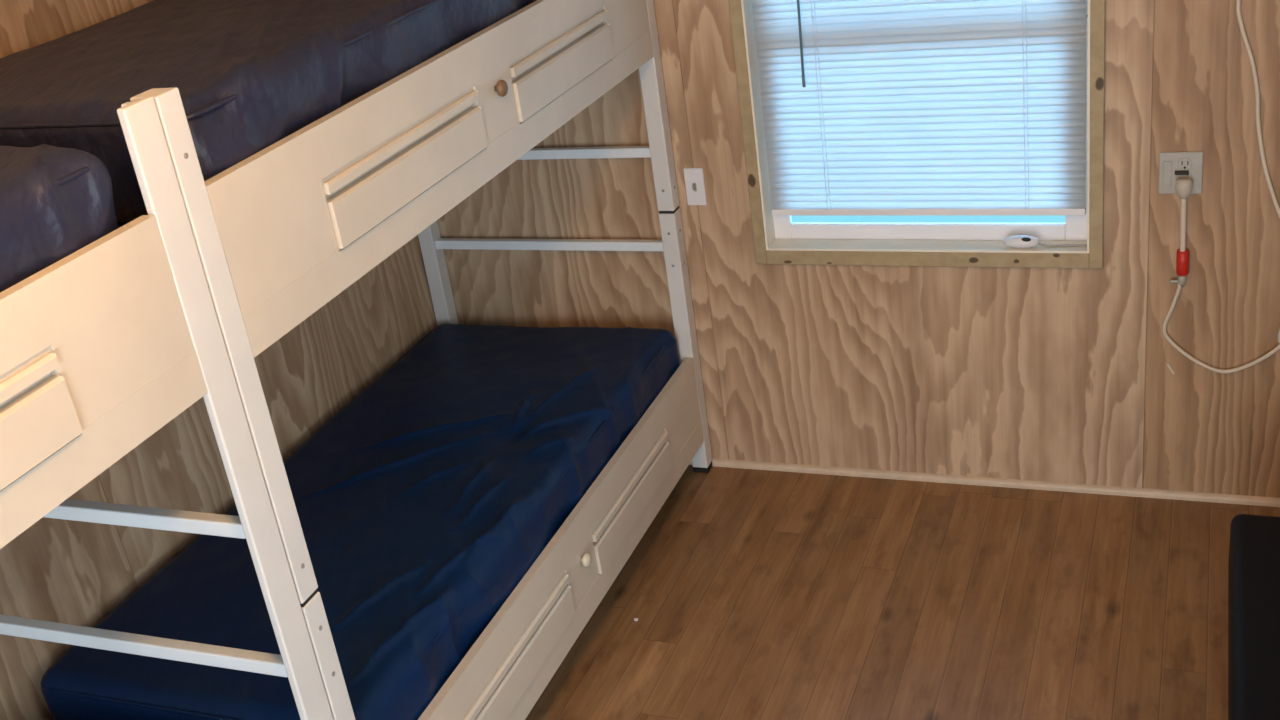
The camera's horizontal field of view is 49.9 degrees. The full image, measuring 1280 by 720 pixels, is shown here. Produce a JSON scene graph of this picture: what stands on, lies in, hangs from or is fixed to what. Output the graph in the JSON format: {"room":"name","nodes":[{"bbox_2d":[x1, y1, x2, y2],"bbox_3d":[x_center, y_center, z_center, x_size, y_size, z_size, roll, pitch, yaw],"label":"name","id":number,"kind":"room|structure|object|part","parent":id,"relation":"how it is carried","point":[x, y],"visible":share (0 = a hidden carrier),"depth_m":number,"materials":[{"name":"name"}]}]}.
{"room":"dormitory","nodes":[
{"label":"dormitory","id":0,"kind":"room"},
{"bbox_2d":[0,0,436,719],"bbox_3d":[-1.629,0.220,2.204,0.110,2.500,4.750,2,27,22],"label":"wall","id":1,"kind":"structure","parent":0,"point":[72,572],"depth_m":3.26,"materials":[{"name":"brown wood"}]},
{"bbox_2d":[437,0,1279,497],"bbox_3d":[0.878,-0.783,3.540,3.670,2.500,0.110,2,27,22],"label":"wall","id":2,"kind":"structure","parent":0,"point":[1062,375],"depth_m":3.84,"materials":[{"name":"brown wood"}]},
{"bbox_2d":[683,168,706,204],"bbox_3d":[0.155,-0.492,3.928,0.058,0.112,0.018,2,27,22],"label":"light switch","id":3,"kind":"object","parent":2,"relation":"attached to","point":[694,178],"visible":1,"depth_m":3.93,"materials":[{"name":"white plastic"}]},
{"bbox_2d":[728,0,1105,268],"bbox_3d":[0.707,-0.868,3.557,0.947,1.301,0.128,2,27,22],"label":"window","id":4,"kind":"structure","parent":2,"relation":"in","point":[778,239],"depth_m":3.75,"materials":[{"name":"brown wood"}]},
{"bbox_2d":[752,0,1085,214],"bbox_3d":[0.695,-0.894,3.518,0.849,1.114,0.054,2,27,22],"label":"window blind","id":5,"kind":"object","parent":4,"relation":"attached to","point":[871,107],"visible":1,"depth_m":3.62,"materials":[{"name":"white plastic"}]},
{"bbox_3d":[0.456,-0.891,3.613,0.011,1.060,0.001,2,27,22],"label":"ladder cord","id":6,"kind":"part","parent":5,"relation":"part of","materials":[{"name":"white fabric"}]},
{"bbox_3d":[0.770,-0.406,3.755,0.849,0.019,0.022,2,27,22],"label":"rail","id":7,"kind":"part","parent":5,"relation":"part of","materials":[{"name":"white plastic"}]},
{"bbox_3d":[0.952,-0.870,3.412,0.011,1.060,0.001,2,27,22],"label":"ladder cord","id":8,"kind":"part","parent":5,"relation":"part of","materials":[{"name":"white fabric"}]},
{"bbox_2d":[1003,235,1086,247],"bbox_3d":[1.072,-0.313,3.651,0.213,0.034,0.040,2,27,22],"label":"window crank","id":9,"kind":"object","parent":4,"relation":"on","point":[1017,241],"visible":1,"depth_m":3.66,"materials":[{"name":"white plastic"}]},
{"bbox_3d":[0.684,-1.136,3.471,0.867,0.644,0.018,2,27,22],"label":"sash","id":10,"kind":"part","parent":4,"relation":"part of","materials":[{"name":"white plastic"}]},
{"bbox_2d":[689,458,1279,506],"bbox_3d":[1.021,0.355,4.013,3.450,0.021,0.014,2,27,22],"label":"baseboard","id":11,"kind":"structure","parent":2,"relation":"attached to","point":[828,470],"depth_m":3.99,"materials":[{"name":"brown wood"}]},
{"bbox_2d":[1166,363,1174,373],"bbox_3d":[1.415,0.024,3.671,0.023,0.032,0.008,2,27,22],"label":"scrap","id":12,"kind":"object","parent":2,"relation":"attached to","point":[1168,365],"visible":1,"depth_m":3.67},
{"bbox_2d":[1158,152,1203,193],"bbox_3d":[1.348,-0.465,3.434,0.103,0.110,0.014,2,27,22],"label":"wall outlet","id":13,"kind":"object","parent":2,"relation":"attached to","point":[1173,166],"visible":0.97,"depth_m":3.43,"materials":[{"name":"grey plastic"}]},
{"bbox_2d":[1178,157,1191,169],"bbox_3d":[1.353,-0.487,3.420,0.033,0.033,0.003,2,27,22],"label":"socket","id":14,"kind":"object","parent":13,"relation":"attached to","point":[1184,163],"depth_m":3.42,"materials":[{"name":"grey plastic"}]},
{"bbox_2d":[1162,0,1279,372],"bbox_3d":[1.448,-0.518,3.345,0.313,1.244,0.047,2,27,22],"label":"extension cord","id":15,"kind":"object","parent":13,"relation":"attached to","point":[1183,186],"visible":1,"depth_m":3.45,"materials":[{"name":"grey plastic"}]},
{"bbox_2d":[525,465,1279,719],"bbox_3d":[0.191,1.437,2.077,3.670,0.060,4.970,2,27,22],"label":"floor","id":16,"kind":"structure","parent":0,"point":[753,594],"depth_m":3.54,"materials":[{"name":"brown laminate"}]},
{"bbox_2d":[0,96,333,719],"bbox_3d":[-1.313,0.823,1.702,0.892,1.760,1.946,2,27,22],"label":"bunk bed","id":17,"kind":"object","parent":16,"relation":"on","point":[108,343],"visible":1,"depth_m":1.98,"materials":[{"name":"paint"}]},
{"bbox_2d":[0,144,117,291],"bbox_3d":[-1.422,0.153,1.398,0.824,0.212,1.788,2,27,22],"label":"mattress","id":18,"kind":"object","parent":17,"relation":"on","point":[55,202],"visible":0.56,"depth_m":1.86,"materials":[{"name":"blue plastic"}]},
{"bbox_3d":[-1.010,0.324,1.296,0.029,0.289,1.828,2,27,22],"label":"rail","id":19,"kind":"part","parent":17,"relation":"part of","materials":[{"name":"beige paint"}]},
{"bbox_3d":[-0.611,0.416,2.323,0.041,1.742,0.066,2,27,22],"label":"post","id":20,"kind":"part","parent":17,"relation":"part of","materials":[{"name":"paint"}]},
{"bbox_2d":[117,0,712,719],"bbox_3d":[-0.622,-0.040,3.317,0.892,1.757,1.961,2,27,22],"label":"bunk bed","id":21,"kind":"object","parent":16,"relation":"on","point":[282,231],"visible":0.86,"depth_m":2.87,"materials":[{"name":"paint"}]},
{"bbox_3d":[-0.594,0.389,2.378,0.050,1.739,0.052,2,27,22],"label":"post","id":22,"kind":"part","parent":21,"relation":"part of","materials":[{"name":"paint"}]},
{"bbox_2d":[0,0,535,222],"bbox_3d":[-0.731,-0.714,3.013,0.825,0.216,1.816,2,27,22],"label":"mattress","id":23,"kind":"object","parent":21,"relation":"on","point":[248,75],"visible":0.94,"depth_m":2.41,"materials":[{"name":"blue plastic"}]},
{"bbox_2d":[41,324,679,719],"bbox_3d":[-0.572,0.358,3.515,0.825,0.222,1.820,2,27,22],"label":"mattress","id":24,"kind":"object","parent":21,"relation":"on","point":[422,504],"visible":0.87,"depth_m":3.25,"materials":[{"name":"blue plastic"}]},
{"bbox_3d":[-0.317,-0.544,2.917,0.029,0.289,1.856,2,27,22],"label":"rail","id":25,"kind":"part","parent":21,"relation":"part of","materials":[{"name":"beige paint"}]},
{"bbox_3d":[-0.673,-0.486,4.258,0.050,1.739,0.052,2,27,22],"label":"post","id":26,"kind":"part","parent":21,"relation":"part of","materials":[{"name":"paint"}]},
{"bbox_3d":[-0.295,-0.575,2.917,0.028,0.036,0.036,2,27,22],"label":"knob","id":27,"kind":"part","parent":21,"relation":"part of","materials":[{"name":"brown wood"}]},
{"bbox_3d":[-0.157,0.531,3.423,0.029,0.288,1.856,2,27,22],"label":"rail","id":28,"kind":"part","parent":21,"relation":"part of","materials":[{"name":"beige paint"}]},
{"bbox_3d":[-0.135,0.497,3.422,0.028,0.036,0.036,2,27,22],"label":"knob","id":29,"kind":"part","parent":21,"relation":"part of","materials":[{"name":"beige wood"}]},
{"bbox_3d":[0.081,-0.454,3.952,0.050,1.739,0.052,2,27,22],"label":"post","id":30,"kind":"part","parent":21,"relation":"part of","materials":[{"name":"paint"}]},
{"bbox_2d":[1228,514,1279,719],"bbox_3d":[1.348,0.886,2.277,0.700,0.450,1.585,2,27,22],"label":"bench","id":31,"kind":"object","parent":16,"relation":"on","point":[1254,546],"visible":1,"depth_m":2.64,"materials":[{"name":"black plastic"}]}
]}

